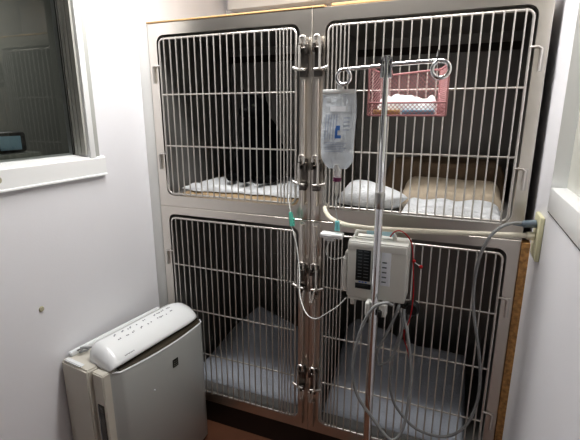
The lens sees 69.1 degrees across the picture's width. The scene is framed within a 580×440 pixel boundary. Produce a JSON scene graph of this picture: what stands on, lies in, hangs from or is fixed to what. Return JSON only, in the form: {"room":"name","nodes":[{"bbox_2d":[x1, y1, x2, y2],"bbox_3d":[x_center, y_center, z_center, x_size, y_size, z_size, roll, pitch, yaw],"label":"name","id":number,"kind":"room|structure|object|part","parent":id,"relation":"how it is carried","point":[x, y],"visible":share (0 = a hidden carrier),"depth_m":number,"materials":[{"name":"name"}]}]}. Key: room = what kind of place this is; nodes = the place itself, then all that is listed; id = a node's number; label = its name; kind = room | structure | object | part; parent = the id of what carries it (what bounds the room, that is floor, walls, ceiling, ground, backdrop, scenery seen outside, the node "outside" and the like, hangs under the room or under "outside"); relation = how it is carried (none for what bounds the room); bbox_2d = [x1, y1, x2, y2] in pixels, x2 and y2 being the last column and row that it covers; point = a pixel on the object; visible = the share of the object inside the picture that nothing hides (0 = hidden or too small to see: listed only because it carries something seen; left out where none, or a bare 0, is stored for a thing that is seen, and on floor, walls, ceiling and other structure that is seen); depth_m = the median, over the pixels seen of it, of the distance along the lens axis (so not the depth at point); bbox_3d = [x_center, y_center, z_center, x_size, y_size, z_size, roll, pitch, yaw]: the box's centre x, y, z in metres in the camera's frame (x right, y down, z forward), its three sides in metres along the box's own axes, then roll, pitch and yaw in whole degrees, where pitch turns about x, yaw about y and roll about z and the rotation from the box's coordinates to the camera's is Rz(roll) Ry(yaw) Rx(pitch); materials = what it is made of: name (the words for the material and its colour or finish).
{"room":"veterinary clinic","nodes":[
{"label":"veterinary clinic","id":0,"kind":"room"},
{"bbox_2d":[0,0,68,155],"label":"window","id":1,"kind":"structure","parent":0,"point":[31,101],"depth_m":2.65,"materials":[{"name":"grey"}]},
{"bbox_2d":[0,0,226,439],"bbox_3d":[-1.170,0.110,0.924,0.100,2.450,3.980,6,15,21],"label":"wall","id":2,"kind":"structure","parent":0,"point":[82,251],"depth_m":1.66,"materials":[{"name":"paint"}]},
{"bbox_2d":[0,151,41,159],"bbox_3d":[-1.352,-0.087,0.962,0.298,0.024,1.500,6,15,21],"label":"shelf","id":3,"kind":"object","parent":2,"relation":"attached to","point":[3,156],"visible":0.56,"depth_m":1.51,"materials":[{"name":"grey"}]},
{"bbox_2d":[0,131,26,153],"bbox_3d":[-1.047,-0.286,1.545,0.103,0.075,0.105,6,15,21],"label":"monitor","id":4,"kind":"object","parent":3,"relation":"on","point":[10,141],"visible":1,"depth_m":1.52,"materials":[{"name":"black plastic"}]},
{"bbox_3d":[-1.005,-0.276,1.516,0.002,0.050,0.080,6,15,21],"label":"blue panel","id":5,"kind":"part","parent":4,"relation":"part of","materials":[{"name":"blue glass"}]},
{"bbox_2d":[0,0,107,192],"bbox_3d":[-1.143,-0.441,0.830,0.118,0.936,1.801,6,15,21],"label":"window","id":6,"kind":"structure","parent":2,"relation":"in","point":[26,172],"depth_m":1.57,"materials":[{"name":"white paint"}]},
{"bbox_3d":[-1.143,-0.031,0.933,0.118,0.090,1.801,6,15,21],"label":"sill","id":7,"kind":"part","parent":6,"relation":"part of","materials":[{"name":"white paint"}]},
{"bbox_3d":[-1.133,-0.456,0.816,0.056,0.800,1.670,6,15,21],"label":"frame","id":8,"kind":"part","parent":6,"relation":"part of","materials":[{"name":"grey metal"}]},
{"bbox_3d":[-1.105,-0.468,0.787,0.013,0.863,1.746,6,15,21],"label":"casing","id":9,"kind":"part","parent":6,"relation":"part of","materials":[{"name":"white paint"}]},
{"bbox_2d":[136,24,167,307],"bbox_3d":[-0.631,0.089,2.070,0.056,1.928,0.046,6,15,21],"label":"trim","id":10,"kind":"structure","parent":2,"relation":"attached to","point":[142,34],"depth_m":1.95,"materials":[{"name":"white"}]},
{"bbox_2d":[203,419,271,439],"bbox_3d":[-0.845,1.378,1.108,3.002,0.100,4.180,6,15,21],"label":"floor","id":11,"kind":"structure","parent":0,"point":[216,431],"depth_m":2.11,"materials":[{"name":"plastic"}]},
{"bbox_2d":[62,303,207,439],"bbox_3d":[-0.629,0.768,1.847,0.269,0.720,0.542,8,16,29],"label":"air purifier","id":12,"kind":"object","parent":11,"relation":"on","point":[143,378],"visible":1,"depth_m":1.68,"materials":[{"name":"grey plastic"}]},
{"bbox_3d":[-0.810,0.509,1.657,0.069,0.018,0.031,-9,17,-32],"label":"power cord","id":13,"kind":"part","parent":12,"relation":"part of","materials":[{"name":"grey plastic"}]},
{"bbox_2d":[114,307,171,339],"bbox_3d":[-0.602,0.426,1.756,0.037,0.011,0.295,8,16,29],"label":"print","id":14,"kind":"object","parent":12,"relation":"on","point":[133,331],"depth_m":1.74,"materials":[{"name":"grey plastic"}]},
{"bbox_3d":[-0.524,0.817,1.825,0.053,0.613,0.491,8,16,29],"label":"panel","id":15,"kind":"part","parent":12,"relation":"part of","materials":[{"name":"grey"}]},
{"bbox_2d":[161,205,309,429],"bbox_3d":[-0.143,0.381,2.268,0.750,1.010,0.727,6,15,21],"label":"kennel","id":16,"kind":"object","parent":11,"relation":"on","point":[224,266],"visible":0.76,"depth_m":2.05,"materials":[{"name":"silver metal"}]},
{"bbox_2d":[147,8,312,218],"bbox_3d":[-0.143,-0.493,2.049,0.750,0.790,0.723,6,15,21],"label":"kennel","id":17,"kind":"object","parent":16,"relation":"on","point":[200,69],"visible":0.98,"depth_m":1.90,"materials":[{"name":"silver metal"}]},
{"bbox_3d":[-0.267,-0.417,1.754,0.634,0.672,0.009,6,15,21],"label":"door","id":18,"kind":"part","parent":17,"relation":"part of","materials":[{"name":"silver metal"}]},
{"bbox_2d":[163,27,291,204],"bbox_3d":[-0.265,-0.414,1.748,0.586,0.672,0.006,6,15,21],"label":"grille","id":19,"kind":"object","parent":17,"relation":"attached to","point":[175,195],"depth_m":1.73,"materials":[{"name":"silver metal"}]},
{"bbox_2d":[146,5,326,23],"bbox_3d":[-0.113,-0.882,1.965,0.797,0.006,0.703,6,15,21],"label":"board","id":20,"kind":"object","parent":17,"relation":"on","point":[315,6],"visible":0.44,"depth_m":1.63,"materials":[{"name":"beige wood"}]},
{"bbox_2d":[183,190,298,204],"bbox_3d":[-0.151,-0.151,2.073,0.600,0.025,0.470,6,15,21],"label":"pet mat","id":21,"kind":"object","parent":17,"relation":"in","point":[235,195],"visible":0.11,"depth_m":1.87,"materials":[{"name":"beige fabric"}]},
{"bbox_2d":[182,176,298,197],"bbox_3d":[-0.160,-0.180,2.069,0.610,0.030,0.450,6,15,21],"label":"towel","id":22,"kind":"object","parent":21,"relation":"on","point":[222,179],"visible":0.45,"depth_m":1.95,"materials":[{"name":"white fabric"}]},
{"bbox_2d":[226,89,286,183],"bbox_3d":[-0.163,-0.406,2.049,0.289,0.431,0.362,6,15,21],"label":"cat","id":23,"kind":"object","parent":22,"relation":"on","point":[245,96],"visible":0.79,"depth_m":1.96},
{"bbox_3d":[0.033,-0.197,1.658,0.058,0.125,0.017,11,18,36],"label":"latch handle","id":24,"kind":"part","parent":17,"relation":"part of","materials":[{"name":"silver metal"}]},
{"bbox_3d":[0.033,-0.614,1.552,0.058,0.125,0.017,11,18,36],"label":"latch handle","id":25,"kind":"part","parent":17,"relation":"part of","materials":[{"name":"silver metal"}]},
{"bbox_3d":[0.052,-0.102,1.689,0.015,0.085,0.015,11,18,36],"label":"latch rod","id":26,"kind":"part","parent":17,"relation":"part of","materials":[{"name":"silver metal"}]},
{"bbox_3d":[0.052,-0.371,1.621,0.015,0.320,0.015,11,18,36],"label":"latch rod","id":27,"kind":"part","parent":17,"relation":"part of","materials":[{"name":"silver metal"}]},
{"bbox_3d":[0.055,-0.036,1.715,0.029,0.065,0.006,6,15,21],"label":"latch plate","id":28,"kind":"part","parent":17,"relation":"part of","materials":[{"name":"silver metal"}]},
{"bbox_2d":[175,217,291,416],"bbox_3d":[-0.265,0.454,1.968,0.586,0.906,0.006,6,15,21],"label":"grille","id":29,"kind":"object","parent":16,"relation":"attached to","point":[211,393],"depth_m":1.95,"materials":[{"name":"silver metal"}]},
{"bbox_2d":[204,306,297,404],"bbox_3d":[-0.153,0.693,2.293,0.670,0.307,0.358,6,15,21],"label":"pad","id":30,"kind":"object","parent":16,"relation":"in","point":[262,310],"visible":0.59,"depth_m":2.27,"materials":[{"name":"fabric"}]},
{"bbox_3d":[0.035,0.722,1.889,0.062,0.179,0.018,10,17,35],"label":"latch handle","id":31,"kind":"part","parent":16,"relation":"part of","materials":[{"name":"silver metal"}]},
{"bbox_3d":[0.035,0.256,1.771,0.062,0.179,0.018,10,17,35],"label":"latch handle","id":32,"kind":"part","parent":16,"relation":"part of","materials":[{"name":"silver metal"}]},
{"bbox_3d":[0.052,0.875,1.936,0.015,0.130,0.015,11,18,36],"label":"latch rod","id":33,"kind":"part","parent":16,"relation":"part of","materials":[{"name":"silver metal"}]},
{"bbox_3d":[0.052,0.487,1.838,0.015,0.330,0.015,11,18,36],"label":"latch rod","id":34,"kind":"part","parent":16,"relation":"part of","materials":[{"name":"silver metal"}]},
{"bbox_3d":[0.052,0.095,1.739,0.015,0.158,0.015,11,18,36],"label":"latch rod","id":35,"kind":"part","parent":16,"relation":"part of","materials":[{"name":"silver metal"}]},
{"bbox_3d":[0.055,0.075,1.743,0.032,0.145,0.006,6,15,21],"label":"latch plate","id":36,"kind":"part","parent":16,"relation":"part of","materials":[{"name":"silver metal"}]},
{"bbox_2d":[206,400,341,439],"bbox_3d":[0.218,0.964,2.285,1.515,0.126,0.676,6,15,21],"label":"plinth","id":37,"kind":"object","parent":11,"relation":"on","point":[262,426],"visible":0.2,"depth_m":2.09,"materials":[{"name":"brown"}]},
{"bbox_2d":[335,55,451,439],"bbox_3d":[0.265,0.374,1.375,0.484,1.716,0.487,6,15,21],"label":"stand","id":38,"kind":"object","parent":11,"relation":"on","point":[387,63],"visible":1,"depth_m":1.27,"materials":[{"name":"silver metal"}]},
{"bbox_2d":[321,82,356,181],"bbox_3d":[0.149,-0.272,1.313,0.112,0.305,0.032,6,15,21],"label":"bag","id":39,"kind":"object","parent":38,"relation":"hanging from","point":[339,110],"visible":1,"depth_m":1.30,"materials":[{"name":"white"}]},
{"bbox_2d":[288,182,346,319],"bbox_3d":[0.074,0.097,1.598,0.072,0.547,0.425,-7,16,-27],"label":"infusion line","id":40,"kind":"object","parent":39,"relation":"hanging from","point":[336,189],"visible":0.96,"depth_m":1.55,"materials":[{"name":"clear plastic"}]},
{"bbox_2d":[320,231,343,240],"bbox_3d":[0.139,0.055,1.400,0.076,0.028,0.036,6,15,21],"label":"sensor","id":41,"kind":"object","parent":40,"relation":"attached to","point":[327,235],"visible":1,"depth_m":1.39,"materials":[{"name":"white plastic"}]},
{"bbox_2d":[324,114,345,151],"bbox_3d":[0.144,-0.268,1.303,0.080,0.113,0.010,6,15,21],"label":"print","id":42,"kind":"object","parent":39,"relation":"attached to","point":[334,124],"depth_m":1.30,"materials":[{"name":"blue"}]},
{"bbox_2d":[342,229,411,317],"bbox_3d":[0.280,0.169,1.397,0.212,0.270,0.133,6,15,21],"label":"pump","id":43,"kind":"object","parent":38,"relation":"attached to","point":[395,251],"visible":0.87,"depth_m":1.36,"materials":[{"name":"white plastic"}]},
{"bbox_3d":[0.198,0.164,1.451,0.019,0.138,0.075,6,15,21],"label":"door","id":44,"kind":"part","parent":43,"relation":"part of","materials":[{"name":"white plastic"}]},
{"bbox_2d":[348,295,368,303],"bbox_3d":[0.254,0.265,1.451,0.094,0.034,0.079,6,15,21],"label":"tray","id":45,"kind":"object","parent":43,"relation":"on","point":[353,298],"depth_m":1.42,"materials":[{"name":"white plastic"}]},
{"bbox_2d":[357,251,368,277],"bbox_3d":[0.238,0.145,1.371,0.035,0.090,0.001,6,15,21],"label":"display panel","id":46,"kind":"object","parent":43,"relation":"attached to","point":[362,256],"depth_m":1.37,"materials":[{"name":"black plastic"}]},
{"bbox_3d":[0.283,0.049,1.395,0.141,0.035,0.013,6,15,21],"label":"handle","id":47,"kind":"part","parent":43,"relation":"part of","materials":[{"name":"white plastic"}]},
{"bbox_3d":[0.289,0.304,1.362,0.013,0.022,0.016,6,15,21],"label":"clamp knob","id":48,"kind":"part","parent":43,"relation":"part of","materials":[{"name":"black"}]},
{"bbox_2d":[351,301,412,439],"bbox_3d":[0.303,0.500,1.390,0.195,0.503,0.062,0,14,0],"label":"cable","id":49,"kind":"object","parent":43,"relation":"hanging from","point":[373,307],"visible":1,"depth_m":1.39,"materials":[{"name":"grey plastic"}]},
{"bbox_2d":[375,303,403,365],"bbox_3d":[0.334,0.389,1.420,0.084,0.259,0.060,6,15,21],"label":"cable","id":50,"kind":"object","parent":43,"relation":"hanging from","point":[398,309],"visible":0.96,"depth_m":1.42,"materials":[{"name":"grey plastic"}]},
{"bbox_2d":[390,230,422,356],"bbox_3d":[0.376,0.278,1.390,0.105,0.523,0.096,6,15,21],"label":"cord","id":51,"kind":"object","parent":43,"relation":"hanging from","point":[413,260],"visible":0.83,"depth_m":1.31,"materials":[{"name":"red plastic"}]},
{"bbox_2d":[396,300,419,315],"bbox_3d":[0.386,0.286,1.378,0.075,0.048,0.030,6,15,21],"label":"plug","id":52,"kind":"object","parent":43,"relation":"attached to","point":[416,307],"visible":0.94,"depth_m":1.36,"materials":[{"name":"black plastic"}]},
{"bbox_2d":[389,220,536,437],"bbox_3d":[0.546,0.396,1.410,0.403,0.836,0.078,5,15,17],"label":"power cable","id":53,"kind":"object","parent":43,"relation":"hanging from","point":[525,223],"visible":0.91,"depth_m":1.39,"materials":[{"name":"grey rubber"}]},
{"bbox_2d":[367,49,450,116],"bbox_3d":[0.347,-0.393,1.235,0.227,0.174,0.193,6,15,21],"label":"mesh basket","id":54,"kind":"object","parent":38,"relation":"hanging from","point":[442,101],"visible":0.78,"depth_m":1.25,"materials":[{"name":"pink plastic"}]},
{"bbox_3d":[0.272,-0.394,1.303,0.002,0.138,0.127,10,17,35],"label":"panel","id":55,"kind":"part","parent":54,"relation":"part of","materials":[{"name":"red plastic"}]},
{"bbox_2d":[373,110,399,114],"bbox_3d":[0.288,-0.321,1.258,0.078,0.015,0.008,6,15,21],"label":"packet","id":56,"kind":"object","parent":54,"relation":"in","point":[390,111],"visible":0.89,"depth_m":1.25,"materials":[{"name":"orange plastic"}]},
{"bbox_2d":[377,94,436,114],"bbox_3d":[0.356,-0.350,1.277,0.165,0.060,0.085,6,15,21],"label":"tissue wad","id":57,"kind":"object","parent":54,"relation":"in","point":[397,97],"visible":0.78,"depth_m":1.24,"materials":[{"name":"white paper"}]},
{"bbox_3d":[0.384,-0.399,1.323,0.162,0.137,0.001,6,15,21],"label":"panel","id":58,"kind":"part","parent":54,"relation":"part of","materials":[{"name":"red plastic"}]},
{"bbox_2d":[402,110,434,114],"bbox_3d":[0.372,-0.313,1.225,0.091,0.015,0.008,6,15,21],"label":"packet","id":59,"kind":"object","parent":54,"relation":"in","point":[403,111],"visible":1,"depth_m":1.22,"materials":[{"name":"blue plastic"}]},
{"bbox_3d":[0.449,-0.378,1.233,0.002,0.142,0.127,2,14,9],"label":"panel","id":60,"kind":"part","parent":54,"relation":"part of","materials":[{"name":"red plastic"}]},
{"bbox_2d":[308,220,521,439],"bbox_3d":[0.558,0.452,1.990,0.764,1.010,0.727,6,15,21],"label":"kennel","id":61,"kind":"object","parent":11,"relation":"on","point":[443,286],"visible":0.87,"depth_m":1.86,"materials":[{"name":"silver metal"}]},
{"bbox_3d":[0.102,0.880,1.916,0.015,0.130,0.015,11,18,36],"label":"latch rod","id":62,"kind":"part","parent":61,"relation":"part of","materials":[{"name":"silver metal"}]},
{"bbox_3d":[0.102,0.492,1.818,0.015,0.330,0.015,11,18,36],"label":"latch rod","id":63,"kind":"part","parent":61,"relation":"part of","materials":[{"name":"silver metal"}]},
{"bbox_3d":[0.102,0.101,1.719,0.015,0.158,0.015,11,18,36],"label":"latch rod","id":64,"kind":"part","parent":61,"relation":"part of","materials":[{"name":"silver metal"}]},
{"bbox_3d":[0.109,0.729,1.859,0.062,0.179,0.018,2,14,8],"label":"latch handle","id":65,"kind":"part","parent":61,"relation":"part of","materials":[{"name":"silver metal"}]},
{"bbox_3d":[0.106,0.080,1.723,0.032,0.145,0.006,6,15,21],"label":"latch plate","id":66,"kind":"part","parent":61,"relation":"part of","materials":[{"name":"silver metal"}]},
{"bbox_3d":[0.109,0.264,1.742,0.062,0.179,0.018,2,14,8],"label":"latch handle","id":67,"kind":"part","parent":61,"relation":"part of","materials":[{"name":"silver metal"}]},
{"bbox_2d":[322,319,464,439],"bbox_3d":[0.517,0.747,2.036,0.630,0.328,0.378,6,15,21],"label":"pad","id":68,"kind":"object","parent":61,"relation":"in","point":[443,354],"visible":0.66,"depth_m":2.01,"materials":[{"name":"fabric"}]},
{"bbox_2d":[310,0,555,239],"bbox_3d":[0.559,-0.422,1.771,0.764,0.790,0.723,6,15,21],"label":"kennel","id":69,"kind":"object","parent":61,"relation":"on","point":[496,50],"visible":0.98,"depth_m":1.65,"materials":[{"name":"silver metal"}]},
{"bbox_3d":[0.102,-0.097,1.669,0.015,0.085,0.015,11,18,36],"label":"latch rod","id":70,"kind":"part","parent":69,"relation":"part of","materials":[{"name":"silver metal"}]},
{"bbox_3d":[0.106,-0.031,1.695,0.029,0.065,0.006,6,15,21],"label":"latch plate","id":71,"kind":"part","parent":69,"relation":"part of","materials":[{"name":"silver metal"}]},
{"bbox_3d":[0.102,-0.366,1.601,0.015,0.320,0.015,11,18,36],"label":"latch rod","id":72,"kind":"part","parent":69,"relation":"part of","materials":[{"name":"silver metal"}]},
{"bbox_3d":[0.111,-0.189,1.627,0.058,0.125,0.017,2,14,7],"label":"latch handle","id":73,"kind":"part","parent":69,"relation":"part of","materials":[{"name":"silver metal"}]},
{"bbox_3d":[0.111,-0.606,1.522,0.058,0.125,0.017,2,14,7],"label":"latch handle","id":74,"kind":"part","parent":69,"relation":"part of","materials":[{"name":"silver metal"}]},
{"bbox_2d":[332,0,389,5],"bbox_3d":[0.600,-0.813,1.684,0.692,0.010,0.699,6,15,21],"label":"board","id":75,"kind":"object","parent":69,"relation":"on","point":[357,1],"visible":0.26,"depth_m":1.47,"materials":[{"name":"beige wood"}]},
{"bbox_2d":[337,180,407,208],"bbox_3d":[0.333,-0.109,1.735,0.304,0.103,0.187,6,15,21],"label":"rolled towel","id":76,"kind":"object","parent":69,"relation":"in","point":[388,191],"visible":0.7,"depth_m":1.67,"materials":[{"name":"white fabric"}]},
{"bbox_2d":[385,156,504,201],"bbox_3d":[0.731,-0.211,2.006,0.530,0.175,0.215,6,15,21],"label":"blanket","id":77,"kind":"object","parent":69,"relation":"in","point":[491,169],"visible":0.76,"depth_m":1.92,"materials":[{"name":"brown fabric"}]},
{"bbox_2d":[402,197,499,220],"bbox_3d":[0.622,-0.049,1.626,0.353,0.046,0.214,6,15,21],"label":"towel","id":78,"kind":"object","parent":69,"relation":"in","point":[413,201],"visible":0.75,"depth_m":1.58,"materials":[{"name":"white fabric"}]},
{"bbox_2d":[402,176,501,210],"bbox_3d":[0.690,-0.123,1.815,0.410,0.097,0.190,6,15,21],"label":"blanket","id":79,"kind":"object","parent":69,"relation":"in","point":[489,187],"visible":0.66,"depth_m":1.77,"materials":[{"name":"beige fabric"}]},
{"bbox_2d":[226,0,331,13],"bbox_3d":[0.388,-0.275,2.444,1.882,2.450,0.100,6,15,21],"label":"wall","id":80,"kind":"structure","parent":0,"point":[330,4],"depth_m":2.41,"materials":[{"name":"paint"}]},
{"bbox_2d":[228,0,356,12],"bbox_3d":[0.127,-1.302,2.193,1.000,0.316,0.079,6,15,21],"label":"upper cabinet","id":81,"kind":"object","parent":80,"relation":"attached to","point":[236,6],"visible":1,"depth_m":2.30,"materials":[{"name":"white"}]},
{"bbox_3d":[-0.118,-1.315,2.254,0.495,0.310,0.010,6,15,21],"label":"door","id":82,"kind":"part","parent":81,"relation":"part of","materials":[{"name":"white"}]},
{"bbox_2d":[502,0,579,439],"bbox_3d":[0.406,0.267,0.301,0.100,2.450,3.980,6,15,21],"label":"wall","id":83,"kind":"structure","parent":0,"point":[543,403],"depth_m":1.16,"materials":[{"name":"paint"}]},
{"bbox_2d":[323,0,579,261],"bbox_3d":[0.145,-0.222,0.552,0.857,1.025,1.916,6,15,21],"label":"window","id":84,"kind":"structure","parent":83,"relation":"in","point":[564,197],"depth_m":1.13,"materials":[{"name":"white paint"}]},
{"bbox_3d":[0.407,0.021,1.401,0.746,0.137,0.225,8,16,28],"label":"support rail","id":85,"kind":"part","parent":84,"relation":"part of","materials":[{"name":"beige plastic"}]},
{"bbox_3d":[0.756,0.050,1.288,0.013,0.137,0.096,6,15,21],"label":"wall plate","id":86,"kind":"part","parent":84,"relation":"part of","materials":[{"name":"beige plastic"}]},
{"bbox_3d":[0.453,0.140,0.397,0.106,0.066,1.707,6,15,21],"label":"sill","id":87,"kind":"part","parent":84,"relation":"part of","materials":[{"name":"white paint"}]},
{"bbox_3d":[0.461,-0.277,0.310,0.104,0.800,1.685,6,15,21],"label":"frame","id":88,"kind":"part","parent":84,"relation":"part of","materials":[{"name":"white paint"}]},
{"bbox_3d":[0.451,-0.278,0.314,0.006,0.800,1.685,6,15,21],"label":"pane","id":89,"kind":"part","parent":84,"relation":"part of","materials":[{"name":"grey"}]},
{"bbox_2d":[494,240,530,439],"bbox_3d":[0.814,0.622,1.595,0.026,1.128,0.050,6,15,21],"label":"trim","id":90,"kind":"structure","parent":83,"relation":"attached to","point":[525,244],"depth_m":1.52,"materials":[{"name":"brown wood"}]}
]}

